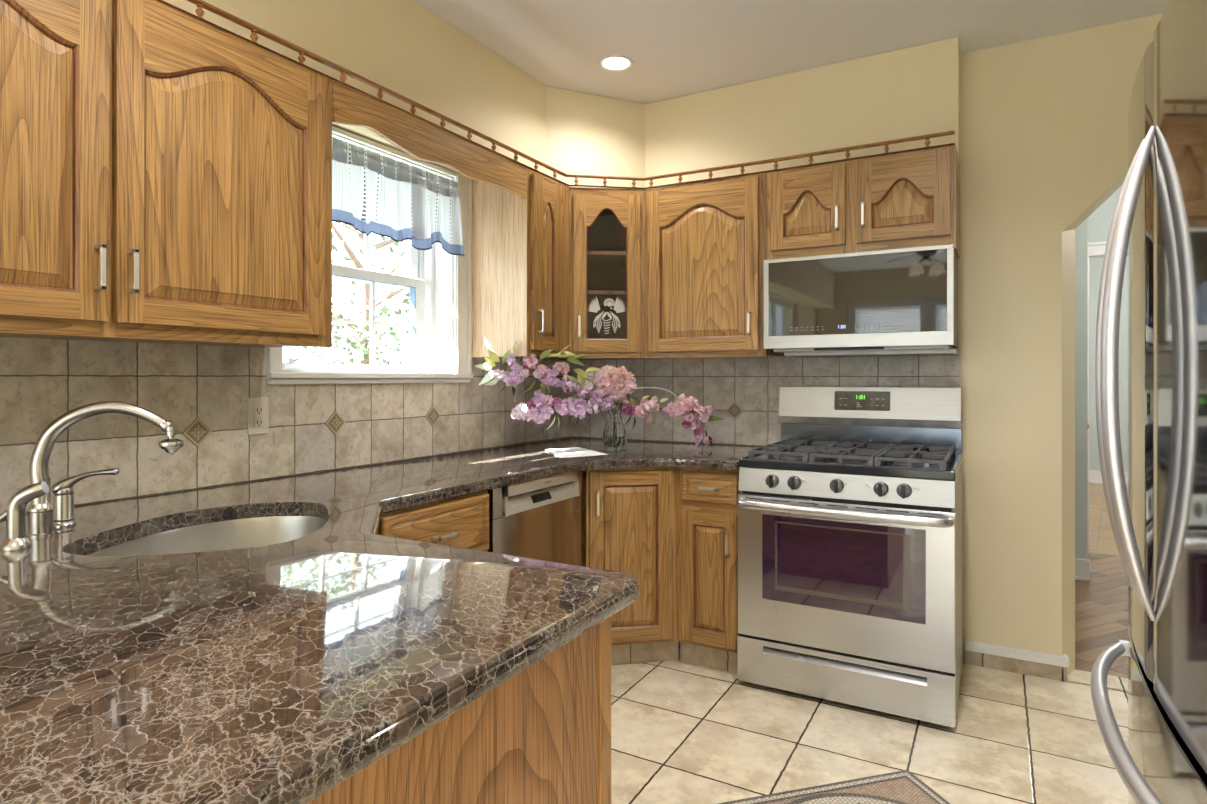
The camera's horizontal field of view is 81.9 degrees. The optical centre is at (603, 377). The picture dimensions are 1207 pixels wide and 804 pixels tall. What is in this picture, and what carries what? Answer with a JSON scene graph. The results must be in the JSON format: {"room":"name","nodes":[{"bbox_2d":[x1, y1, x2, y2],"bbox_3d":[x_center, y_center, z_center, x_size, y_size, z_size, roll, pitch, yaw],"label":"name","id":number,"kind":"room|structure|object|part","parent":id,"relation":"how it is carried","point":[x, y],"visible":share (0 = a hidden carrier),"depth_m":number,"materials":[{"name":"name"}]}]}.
{"room":"kitchen","nodes":[
{"label":"kitchen","id":0,"kind":"room"},
{"bbox_2d":[26,133,567,512],"bbox_3d":[-1.991,-0.083,0.920,0.190,2.583,7.000,0,0,30],"label":"wall","id":1,"kind":"structure","parent":0,"point":[333,133],"depth_m":2.40,"materials":[{"name":"beige paint"}]},
{"bbox_2d":[0,0,331,347],"bbox_3d":[-1.365,-0.500,1.435,0.370,0.816,1.712,0,0,30],"label":"upper cabinet","id":2,"kind":"object","parent":1,"relation":"attached to","point":[166,172],"visible":1,"depth_m":1.66,"materials":[{"name":"brown wood"}]},
{"bbox_3d":[-1.263,-0.508,1.321,0.020,0.763,0.574,0,0,29],"label":"door","id":3,"kind":"part","parent":2,"relation":"part of","materials":[{"name":"brown wood"}]},
{"bbox_3d":[-1.112,-0.244,1.536,0.030,0.100,0.011,0,0,29],"label":"handle","id":4,"kind":"part","parent":2,"relation":"part of","materials":[{"name":"silver metal"}]},
{"bbox_3d":[-1.078,-0.244,1.595,0.030,0.100,0.011,0,0,29],"label":"handle","id":5,"kind":"part","parent":2,"relation":"part of","materials":[{"name":"silver metal"}]},
{"bbox_3d":[-0.976,-0.508,1.828,0.020,0.763,0.560,0,0,29],"label":"door","id":6,"kind":"part","parent":2,"relation":"part of","materials":[{"name":"brown wood"}]},
{"bbox_2d":[0,337,570,513],"bbox_3d":[-1.064,0.114,2.349,0.018,0.436,3.600,0,0,30],"label":"backsplash","id":7,"kind":"structure","parent":1,"relation":"attached to","point":[205,391],"depth_m":2.11,"materials":[{"name":"tile"}]},
{"bbox_2d":[248,398,267,434],"bbox_3d":[-1.115,0.124,2.247,0.010,0.118,0.070,0,0,30],"label":"power outlet","id":8,"kind":"object","parent":7,"relation":"attached to","point":[257,407],"visible":1,"depth_m":2.24,"materials":[{"name":"beige plastic"}]},
{"bbox_2d":[254,405,263,426],"bbox_3d":[-1.112,0.124,2.245,0.003,0.068,0.034,0,0,29],"label":"receptacle","id":9,"kind":"object","parent":8,"relation":"attached to","point":[258,409],"depth_m":2.24,"materials":[{"name":"beige plastic"}]},
{"bbox_2d":[514,382,522,401],"bbox_3d":[-0.422,0.063,3.470,0.009,0.118,0.070,0,0,30],"label":"wall switch","id":10,"kind":"object","parent":7,"relation":"attached to","point":[518,397],"visible":0.62,"depth_m":3.47,"materials":[{"name":"beige plastic"}]},
{"bbox_2d":[517,383,521,396],"bbox_3d":[-0.420,0.063,3.469,0.003,0.068,0.034,0,0,29],"label":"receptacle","id":11,"kind":"object","parent":10,"relation":"attached to","point":[519,386],"depth_m":3.47,"materials":[{"name":"beige plastic"}]},
{"bbox_2d":[266,126,472,383],"bbox_3d":[-0.931,-0.441,2.755,0.224,0.926,1.006,0,0,30],"label":"window","id":12,"kind":"structure","parent":1,"relation":"in","point":[438,282],"depth_m":3.04,"materials":[{"name":"white paint"}]},
{"bbox_3d":[-0.996,-0.225,2.737,0.037,0.414,0.783,0,0,29],"label":"sash frame","id":13,"kind":"part","parent":12,"relation":"part of","materials":[{"name":"white plastic"}]},
{"bbox_3d":[-1.031,-0.632,2.757,0.036,0.480,0.783,0,0,29],"label":"sash frame","id":14,"kind":"part","parent":12,"relation":"part of","materials":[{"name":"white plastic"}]},
{"bbox_2d":[332,137,463,255],"bbox_3d":[-0.834,-0.685,2.680,0.046,0.337,0.863,0,0,30],"label":"window valance","id":15,"kind":"object","parent":12,"relation":"hanging from","point":[373,192],"visible":0.85,"depth_m":2.72,"materials":[{"name":"fabric"}]},
{"bbox_3d":[-0.898,-0.692,2.580,0.027,0.239,0.614,0,0,29],"label":"valance panel","id":16,"kind":"part","parent":15,"relation":"part of","materials":[{"name":"fabric"}]},
{"bbox_3d":[-0.692,-0.686,2.922,0.025,0.252,0.297,0,0,30],"label":"valance panel","id":17,"kind":"part","parent":15,"relation":"part of","materials":[{"name":"fabric"}]},
{"bbox_3d":[-1.000,-0.449,2.769,0.085,0.870,0.855,0,0,29],"label":"frame","id":18,"kind":"part","parent":12,"relation":"part of","materials":[{"name":"white plastic"}]},
{"bbox_2d":[472,168,568,357],"bbox_3d":[-0.369,-0.498,3.205,0.380,0.812,0.341,0,0,30],"label":"upper cabinet","id":19,"kind":"object","parent":1,"relation":"attached to","point":[520,248],"visible":0.98,"depth_m":3.08,"materials":[{"name":"brown wood"}]},
{"bbox_2d":[332,79,526,199],"bbox_3d":[-0.586,-0.837,2.557,0.020,0.141,1.006,0,0,30],"label":"wood valance","id":20,"kind":"object","parent":19,"relation":"attached to","point":[420,139],"depth_m":2.46,"materials":[{"name":"brown wood"}]},
{"bbox_3d":[-0.474,-0.495,3.070,0.330,0.806,0.003,0,0,29],"label":"panel","id":21,"kind":"part","parent":19,"relation":"part of","materials":[{"name":"brown wood"}]},
{"bbox_3d":[-0.270,-0.247,3.024,0.030,0.100,0.011,0,0,29],"label":"handle","id":22,"kind":"part","parent":19,"relation":"part of","materials":[{"name":"silver metal"}]},
{"bbox_3d":[-0.250,-0.501,3.110,0.020,0.758,0.238,0,0,29],"label":"door","id":23,"kind":"part","parent":19,"relation":"part of","materials":[{"name":"brown wood"}]},
{"bbox_3d":[-0.255,-0.498,3.142,0.020,0.812,0.337,0,0,29],"label":"frame","id":24,"kind":"part","parent":19,"relation":"part of","materials":[{"name":"brown wood"}]},
{"bbox_2d":[535,187,668,359],"bbox_3d":[-0.047,-0.496,3.514,0.616,0.808,0.547,0,0,30],"label":"upper cabinet","id":25,"kind":"object","parent":1,"relation":"attached to","point":[607,225],"visible":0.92,"depth_m":3.30,"materials":[{"name":"brown wood"}]},
{"bbox_3d":[-0.114,-0.240,3.254,0.011,0.100,0.030,0,0,-6],"label":"handle","id":26,"kind":"part","parent":25,"relation":"part of","materials":[{"name":"silver metal"}]},
{"bbox_2d":[587,251,625,270],"bbox_3d":[-0.041,-0.597,3.524,0.588,0.018,0.496,0,0,30],"label":"shelf","id":27,"kind":"object","parent":25,"relation":"attached to","point":[596,260],"depth_m":3.51,"materials":[{"name":"brown wood"}]},
{"bbox_2d":[587,290,625,304],"bbox_3d":[-0.041,-0.407,3.524,0.588,0.018,0.496,0,0,30],"label":"shelf","id":28,"kind":"object","parent":25,"relation":"attached to","point":[601,296],"depth_m":3.41,"materials":[{"name":"brown wood"}]},
{"bbox_3d":[0.017,-0.496,3.312,0.361,0.808,0.018,0,0,-6],"label":"frame","id":29,"kind":"part","parent":25,"relation":"part of","materials":[{"name":"brown wood"}]},
{"bbox_3d":[0.016,-0.493,3.293,0.313,0.742,0.020,0,0,-6],"label":"door","id":30,"kind":"part","parent":25,"relation":"part of","materials":[{"name":"brown wood"}]},
{"bbox_2d":[163,0,959,189],"bbox_3d":[-1.058,-1.141,0.392,1.955,0.463,7.000,0,0,30],"label":"wall","id":31,"kind":"structure","parent":0,"point":[403,47],"depth_m":2.97,"materials":[{"name":"beige paint"}]},
{"bbox_2d":[414,0,1169,257],"bbox_3d":[1.911,-1.435,2.446,5.500,0.120,13.700,0,0,30],"label":"ceiling","id":32,"kind":"structure","parent":0,"point":[677,48],"depth_m":2.74,"materials":[{"name":"paint"}]},
{"bbox_2d":[598,55,633,71],"bbox_3d":[0.054,-1.371,3.039,0.156,0.006,0.156,0,0,30],"label":"recessed light","id":33,"kind":"object","parent":32,"relation":"in","point":[613,63],"visible":1,"depth_m":3.04,"materials":[{"name":"white paint"}]},
{"bbox_2d":[611,483,1128,803],"bbox_3d":[1.933,1.258,2.434,5.250,0.101,13.500,0,0,30],"label":"floor","id":34,"kind":"structure","parent":0,"point":[682,732],"depth_m":2.35,"materials":[{"name":"tile"}]},
{"bbox_2d":[377,490,488,551],"bbox_3d":[-0.743,0.789,2.223,0.660,0.838,0.476,0,0,30],"label":"base cabinet","id":35,"kind":"object","parent":34,"relation":"on","point":[462,521],"visible":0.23,"depth_m":2.09,"materials":[{"name":"brown wood"}]},
{"bbox_3d":[-0.469,0.472,2.067,0.030,0.011,0.085,0,0,29],"label":"handle","id":36,"kind":"part","parent":35,"relation":"part of","materials":[{"name":"silver metal"}]},
{"bbox_2d":[307,616,610,803],"bbox_3d":[-0.471,0.789,0.896,0.619,0.839,0.875,0,0,30],"label":"base cabinet","id":37,"kind":"object","parent":34,"relation":"on","point":[542,735],"visible":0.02,"depth_m":0.92,"materials":[{"name":"brown wood"}]},
{"bbox_3d":[-0.010,0.789,1.118,0.034,0.839,0.035,0,0,29],"label":"corner post","id":38,"kind":"part","parent":37,"relation":"part of","materials":[{"name":"brown wood"}]},
{"bbox_2d":[488,471,585,566],"bbox_3d":[-0.477,0.789,2.720,0.613,0.838,0.600,0,0,30],"label":"dishwasher","id":39,"kind":"object","parent":34,"relation":"on","point":[543,518],"visible":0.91,"depth_m":2.56,"materials":[{"name":"silver metal"}]},
{"bbox_3d":[-0.246,0.413,2.586,0.006,0.020,0.475,0,0,29],"label":"pocket handle","id":40,"kind":"part","parent":39,"relation":"part of","materials":[{"name":"black"}]},
{"bbox_2d":[585,467,678,664],"bbox_3d":[0.001,0.789,3.288,0.905,0.838,0.877,0,0,30],"label":"base cabinet","id":41,"kind":"object","parent":34,"relation":"on","point":[631,513],"visible":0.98,"depth_m":2.87,"materials":[{"name":"brown wood"}]},
{"bbox_2d":[0,437,762,803],"bbox_3d":[-0.308,0.350,2.087,1.569,0.037,3.289,0,0,30],"label":"countertop","id":42,"kind":"structure","parent":41,"relation":"on","point":[280,673],"depth_m":0.91,"materials":[{"name":"brown stone"}]},
{"bbox_2d":[0,482,48,551],"bbox_3d":[-1.128,0.268,1.352,0.081,0.129,0.049,0,0,-30],"label":"sprayer","id":43,"kind":"object","parent":42,"relation":"on","point":[16,539],"visible":1,"depth_m":1.34,"materials":[{"name":"silver metal"}]},
{"bbox_2d":[51,468,119,526],"bbox_3d":[-1.174,0.270,1.575,0.130,0.125,0.044,0,0,-12],"label":"lever","id":44,"kind":"object","parent":42,"relation":"on","point":[63,498],"visible":0.99,"depth_m":1.56,"materials":[{"name":"silver metal"}]},
{"bbox_3d":[-1.174,0.236,1.578,0.131,0.057,0.037,0,0,-16],"label":"lever","id":45,"kind":"part","parent":44,"relation":"part of","materials":[{"name":"silver metal"}]},
{"bbox_2d":[26,401,183,537],"bbox_3d":[-1.069,0.192,1.500,0.291,0.281,0.049,0,0,-16],"label":"kitchen faucet","id":46,"kind":"object","parent":42,"relation":"on","point":[40,510],"visible":0.98,"depth_m":1.47,"materials":[{"name":"silver metal"}]},
{"bbox_3d":[-1.077,0.142,1.496,0.265,0.182,0.033,0,0,-15],"label":"spout","id":47,"kind":"part","parent":46,"relation":"part of","materials":[{"name":"silver metal"}]},
{"bbox_2d":[86,516,325,555],"bbox_3d":[-0.869,0.452,1.575,0.489,0.164,0.565,0,0,-12],"label":"sink","id":48,"kind":"object","parent":42,"relation":"in","point":[258,531],"visible":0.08,"depth_m":1.79,"materials":[{"name":"metal"}]},
{"bbox_2d":[546,447,607,457],"bbox_3d":[-0.155,0.328,3.064,0.237,0.005,0.377,0,0,-26],"label":"leaflet","id":49,"kind":"object","parent":42,"relation":"on","point":[572,451],"visible":1,"depth_m":3.04,"materials":[{"name":"white paper"}]},
{"bbox_2d":[603,403,626,450],"bbox_3d":[0.051,0.226,3.189,0.111,0.212,0.111,0,0,30],"label":"glass vase","id":50,"kind":"object","parent":42,"relation":"on","point":[614,434],"visible":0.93,"depth_m":3.15,"materials":[{"name":"clear glass"}]},
{"bbox_2d":[475,341,604,396],"bbox_3d":[-0.240,0.071,3.053,0.646,0.463,0.110,0,0,-16],"label":"branch","id":51,"kind":"object","parent":50,"relation":"in","point":[508,378],"visible":0.95,"depth_m":2.99,"materials":[{"name":"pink plant"}]},
{"bbox_2d":[521,344,589,395],"bbox_3d":[-0.153,0.077,3.109,0.448,0.450,0.112,0,0,-21],"label":"branch","id":52,"kind":"object","parent":50,"relation":"in","point":[542,371],"visible":0.94,"depth_m":3.06,"materials":[{"name":"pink plant"}]},
{"bbox_2d":[511,389,600,428],"bbox_3d":[-0.178,0.176,3.112,0.496,0.252,0.134,0,0,-24],"label":"branch","id":53,"kind":"object","parent":50,"relation":"in","point":[537,407],"visible":0.95,"depth_m":3.07,"materials":[{"name":"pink plant"}]},
{"bbox_2d":[560,367,605,397],"bbox_3d":[-0.073,0.128,3.143,0.275,0.349,0.108,0,0,-18],"label":"branch","id":54,"kind":"object","parent":50,"relation":"in","point":[595,379],"visible":0.82,"depth_m":3.12,"materials":[{"name":"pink plant"}]},
{"bbox_2d":[588,365,636,410],"bbox_3d":[0.047,0.122,3.177,0.237,0.361,0.119,0,0,-25],"label":"flower","id":55,"kind":"object","parent":50,"relation":"in","point":[621,383],"visible":0.95,"depth_m":3.15,"materials":[{"name":"pink plant"}]},
{"bbox_2d":[619,394,658,428],"bbox_3d":[0.149,0.182,3.185,0.217,0.240,0.102,0,0,-7],"label":"branch","id":56,"kind":"object","parent":50,"relation":"in","point":[645,406],"visible":0.95,"depth_m":3.17,"materials":[{"name":"pink plant"}]},
{"bbox_2d":[615,387,723,446],"bbox_3d":[0.302,0.182,3.216,0.520,0.278,0.115,0,0,1],"label":"branch","id":57,"kind":"object","parent":50,"relation":"in","point":[689,405],"visible":0.97,"depth_m":3.20,"materials":[{"name":"pink plant"}]},
{"bbox_3d":[-0.024,0.508,2.814,0.011,0.100,0.030,0,0,-11],"label":"handle","id":58,"kind":"part","parent":41,"relation":"part of","materials":[{"name":"silver metal"}]},
{"bbox_2d":[677,467,740,672],"bbox_3d":[0.562,0.789,3.092,0.288,0.838,0.665,0,0,30],"label":"base cabinet","id":59,"kind":"object","parent":34,"relation":"on","point":[707,509],"visible":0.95,"depth_m":2.83,"materials":[{"name":"brown wood"}]},
{"bbox_3d":[0.418,0.448,2.809,0.085,0.011,0.030,0,0,29],"label":"handle","id":60,"kind":"part","parent":59,"relation":"part of","materials":[{"name":"silver metal"}]},
{"bbox_3d":[0.430,0.816,2.830,0.240,0.535,0.020,0,0,29],"label":"door","id":61,"kind":"part","parent":59,"relation":"part of","materials":[{"name":"brown wood"}]},
{"bbox_3d":[0.431,0.448,2.831,0.240,0.120,0.019,0,0,29],"label":"drawer","id":62,"kind":"part","parent":59,"relation":"part of","materials":[{"name":"brown wood"}]},
{"bbox_3d":[0.493,0.663,2.766,0.011,0.100,0.030,0,0,29],"label":"handle","id":63,"kind":"part","parent":59,"relation":"part of","materials":[{"name":"silver metal"}]},
{"bbox_2d":[717,770,949,803],"bbox_3d":[0.691,1.207,1.707,0.700,0.003,0.700,0,0,-15],"label":"rug","id":64,"kind":"object","parent":34,"relation":"on","point":[899,791],"visible":1,"depth_m":2.01,"materials":[{"name":"fabric"}]},
{"bbox_2d":[736,386,962,727],"bbox_3d":[1.006,0.624,2.801,0.762,1.168,0.745,0,0,30],"label":"gas range","id":65,"kind":"object","parent":34,"relation":"on","point":[850,527],"visible":1,"depth_m":2.56,"materials":[{"name":"silver metal"}]},
{"bbox_3d":[0.646,0.396,2.665,0.051,0.051,0.022,0,0,29],"label":"knob","id":66,"kind":"part","parent":65,"relation":"part of","materials":[{"name":"black plastic"}]},
{"bbox_3d":[0.758,0.314,2.812,0.112,0.021,0.112,0,0,29],"label":"burner","id":67,"kind":"part","parent":65,"relation":"part of","materials":[{"name":"metal"}]},
{"bbox_3d":[0.719,0.396,2.623,0.051,0.051,0.022,0,0,29],"label":"knob","id":68,"kind":"part","parent":65,"relation":"part of","materials":[{"name":"black plastic"}]},
{"bbox_3d":[0.854,0.396,2.547,0.051,0.051,0.022,0,0,29],"label":"knob","id":69,"kind":"part","parent":65,"relation":"part of","materials":[{"name":"black plastic"}]},
{"bbox_3d":[0.839,0.486,2.507,0.761,0.033,0.069,0,0,29],"label":"handle","id":70,"kind":"part","parent":65,"relation":"part of","materials":[{"name":"silver metal"}]},
{"bbox_3d":[0.866,1.098,2.554,0.762,0.172,0.036,0,0,29],"label":"drawer","id":71,"kind":"part","parent":65,"relation":"part of","materials":[{"name":"silver metal"}]},
{"bbox_3d":[0.865,0.730,2.553,0.762,0.544,0.039,0,0,29],"label":"oven door","id":72,"kind":"part","parent":65,"relation":"part of","materials":[{"name":"silver metal"}]},
{"bbox_3d":[0.867,0.399,2.556,0.762,0.094,0.028,0,0,29],"label":"control panel","id":73,"kind":"part","parent":65,"relation":"part of","materials":[{"name":"silver metal"}]},
{"bbox_2d":[739,448,962,480],"bbox_3d":[1.016,0.334,2.820,0.762,0.036,0.612,0,0,29],"label":"cooktop","id":74,"kind":"object","parent":65,"relation":"in","point":[810,466],"depth_m":2.59,"materials":[{"name":"black metal"}]},
{"bbox_3d":[1.024,0.314,2.834,0.125,0.021,0.125,0,0,29],"label":"burner","id":75,"kind":"part","parent":65,"relation":"part of","materials":[{"name":"metal"}]},
{"bbox_3d":[1.137,0.102,3.062,0.233,0.084,0.013,0,0,29],"label":"display panel","id":76,"kind":"part","parent":65,"relation":"part of","materials":[{"name":"black plastic"}]},
{"bbox_3d":[1.177,0.269,3.109,0.758,0.111,0.040,0,0,29],"label":"backsplash panel","id":77,"kind":"part","parent":65,"relation":"part of","materials":[{"name":"metal"}]},
{"bbox_3d":[0.986,0.396,2.472,0.051,0.051,0.022,0,0,29],"label":"knob","id":78,"kind":"part","parent":65,"relation":"part of","materials":[{"name":"black plastic"}]},
{"bbox_3d":[1.052,0.396,2.435,0.051,0.051,0.022,0,0,29],"label":"knob","id":79,"kind":"part","parent":65,"relation":"part of","materials":[{"name":"black plastic"}]},
{"bbox_3d":[1.141,0.314,2.595,0.100,0.021,0.100,0,0,29],"label":"burner","id":80,"kind":"part","parent":65,"relation":"part of","materials":[{"name":"metal"}]},
{"bbox_2d":[1090,0,1206,803],"bbox_3d":[1.201,0.315,1.016,0.788,1.787,0.914,0,0,30],"label":"refrigerator","id":81,"kind":"object","parent":34,"relation":"on","point":[1159,529],"visible":1,"depth_m":1.07,"materials":[{"name":"metal"}]},
{"bbox_3d":[0.910,-0.007,1.222,0.075,0.812,0.033,0,0,29],"label":"handle","id":82,"kind":"part","parent":81,"relation":"part of","materials":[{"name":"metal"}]},
{"bbox_3d":[0.874,-0.007,1.159,0.075,0.812,0.033,0,0,29],"label":"handle","id":83,"kind":"part","parent":81,"relation":"part of","materials":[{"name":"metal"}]},
{"bbox_3d":[1.074,-0.027,1.351,0.089,1.090,0.454,0,0,29],"label":"door","id":84,"kind":"part","parent":81,"relation":"part of","materials":[{"name":"metal"}]},
{"bbox_3d":[0.961,0.842,1.152,0.089,0.612,0.914,0,0,29],"label":"freezer drawer","id":85,"kind":"part","parent":81,"relation":"part of","materials":[{"name":"metal"}]},
{"bbox_3d":[0.848,-0.027,0.952,0.089,1.090,0.454,0,0,29],"label":"door","id":86,"kind":"part","parent":81,"relation":"part of","materials":[{"name":"metal"}]},
{"bbox_2d":[957,13,1162,674],"bbox_3d":[1.158,-0.083,3.237,3.390,2.583,0.135,0,0,30],"label":"wall","id":87,"kind":"structure","parent":0,"point":[1044,121],"depth_m":2.85,"materials":[{"name":"beige paint"}]},
{"bbox_2d":[645,172,784,358],"bbox_3d":[0.520,-0.494,3.295,0.585,0.804,0.370,0,0,30],"label":"upper cabinet","id":88,"kind":"object","parent":87,"relation":"attached to","point":[705,241],"visible":0.99,"depth_m":3.15,"materials":[{"name":"brown wood"}]},
{"bbox_3d":[0.636,-0.237,3.034,0.011,0.100,0.030,0,0,29],"label":"handle","id":89,"kind":"part","parent":88,"relation":"part of","materials":[{"name":"silver metal"}]},
{"bbox_2d":[571,348,960,445],"bbox_3d":[0.667,0.141,3.428,1.947,0.535,0.018,0,0,30],"label":"backsplash","id":90,"kind":"structure","parent":87,"relation":"attached to","point":[743,392],"depth_m":3.42,"materials":[{"name":"tile"}]},
{"bbox_2d":[766,145,959,259],"bbox_3d":[1.098,-0.695,2.968,0.738,0.397,0.370,0,0,30],"label":"upper cabinet","id":91,"kind":"object","parent":87,"relation":"attached to","point":[911,199],"visible":0.97,"depth_m":2.82,"materials":[{"name":"brown wood"}]},
{"bbox_2d":[157,0,954,188],"bbox_3d":[-0.154,-0.930,1.685,1.645,0.067,3.241,0,0,30],"label":"rail","id":92,"kind":"object","parent":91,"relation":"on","point":[200,4],"visible":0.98,"depth_m":2.71,"materials":[{"name":"brown wood"}]},
{"bbox_3d":[0.860,-0.715,2.936,0.309,0.333,0.020,0,0,29],"label":"door","id":93,"kind":"part","parent":91,"relation":"part of","materials":[{"name":"brown wood"}]},
{"bbox_3d":[0.958,-0.657,2.852,0.011,0.100,0.030,0,0,29],"label":"handle","id":94,"kind":"part","parent":91,"relation":"part of","materials":[{"name":"silver metal"}]},
{"bbox_2d":[764,244,958,357],"bbox_3d":[1.093,-0.295,2.943,0.720,0.402,0.419,0,0,30],"label":"microwave","id":95,"kind":"object","parent":91,"relation":"attached to","point":[893,302],"visible":1,"depth_m":2.75,"materials":[{"name":"grey metal"}]},
{"bbox_3d":[0.996,-0.328,2.776,0.675,0.308,0.028,0,0,29],"label":"door glass","id":96,"kind":"part","parent":95,"relation":"part of","materials":[{"name":"black glass"}]},
{"bbox_3d":[1.046,-0.657,2.802,0.011,0.100,0.030,0,0,29],"label":"handle","id":97,"kind":"part","parent":91,"relation":"part of","materials":[{"name":"silver metal"}]},
{"bbox_3d":[1.183,-0.715,2.753,0.340,0.333,0.020,0,0,29],"label":"door","id":98,"kind":"part","parent":91,"relation":"part of","materials":[{"name":"brown wood"}]},
{"bbox_2d":[965,640,1068,681],"bbox_3d":[1.714,1.161,2.893,0.367,0.095,0.117,0,0,30],"label":"baseboard","id":99,"kind":"structure","parent":87,"relation":"attached to","point":[1036,669],"depth_m":2.84,"materials":[{"name":"tile"}]},
{"bbox_2d":[1067,669,1127,691],"bbox_3d":[2.198,1.216,2.649,0.800,0.024,0.135,0,0,30],"label":"trim","id":100,"kind":"structure","parent":87,"relation":"attached to","point":[1078,676],"depth_m":2.77,"materials":[{"name":"tile"}]},
{"bbox_2d":[1075,219,1086,559],"bbox_3d":[2.790,-0.083,4.649,0.660,2.583,0.800,0,0,30],"label":"wall","id":101,"kind":"structure","parent":0,"point":[1081,230],"depth_m":4.15,"materials":[{"name":"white paint"}]},
{"bbox_2d":[1075,558,1089,580],"bbox_3d":[2.615,1.146,4.277,0.622,0.125,0.020,0,0,30],"label":"baseboard","id":102,"kind":"structure","parent":101,"relation":"attached to","point":[1082,566],"depth_m":4.14,"materials":[{"name":"white paint"}]},
{"bbox_2d":[1087,185,1122,242],"bbox_3d":[4.204,-0.083,4.366,3.200,2.583,0.100,0,0,30],"label":"wall","id":103,"kind":"structure","parent":0,"point":[1099,221],"depth_m":4.76,"materials":[{"name":"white paint"}]},
{"bbox_2d":[1087,241,1127,553],"bbox_3d":[3.941,0.143,4.429,1.560,2.130,0.050,0,0,30],"label":"trim","id":104,"kind":"structure","parent":103,"relation":"attached to","point":[1094,248],"depth_m":4.76,"materials":[{"name":"white paint"}]},
{"bbox_2d":[1089,255,1127,471],"bbox_3d":[6.081,-0.083,7.785,3.300,2.583,0.100,0,0,30],"label":"wall","id":105,"kind":"structure","parent":0,"point":[1095,264],"depth_m":7.96,"materials":[{"name":"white paint"}]},
{"bbox_2d":[1089,470,1127,484],"bbox_3d":[6.268,1.138,7.608,2.400,0.140,0.025,0,0,30],"label":"baseboard","id":106,"kind":"structure","parent":105,"relation":"attached to","point":[1094,476],"depth_m":7.95,"materials":[{"name":"white paint"}]},
{"label":"outside","id":107,"kind":"structure","parent":0,"visible":0},
{"bbox_3d":[-14.029,1.633,20.370,39.700,0.050,65.000,0,0,30],"label":"lawn","id":108,"kind":"structure","parent":107,"visible":0},
{"bbox_2d":[285,230,404,362],"bbox_3d":[-6.464,-1.601,12.842,4.378,6.557,4.410,0,0,36],"label":"tree","id":109,"kind":"object","parent":108,"relation":"on","point":[382,268],"visible":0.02,"depth_m":13.15,"materials":[{"name":"green plant"}]},
{"bbox_2d":[282,222,408,364],"bbox_3d":[-2.870,-0.840,8.193,3.399,4.975,3.578,0,0,30],"label":"tree","id":110,"kind":"object","parent":108,"relation":"on","point":[363,331],"visible":0.1,"depth_m":7.89,"materials":[{"name":"green plant"}]},
{"bbox_2d":[394,244,404,271],"bbox_3d":[-1.597,-1.195,12.154,3.952,5.614,3.798,0,0,30],"label":"tree","id":111,"kind":"object","parent":108,"relation":"on","point":[402,251],"visible":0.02,"depth_m":11.97,"materials":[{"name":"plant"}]}
]}

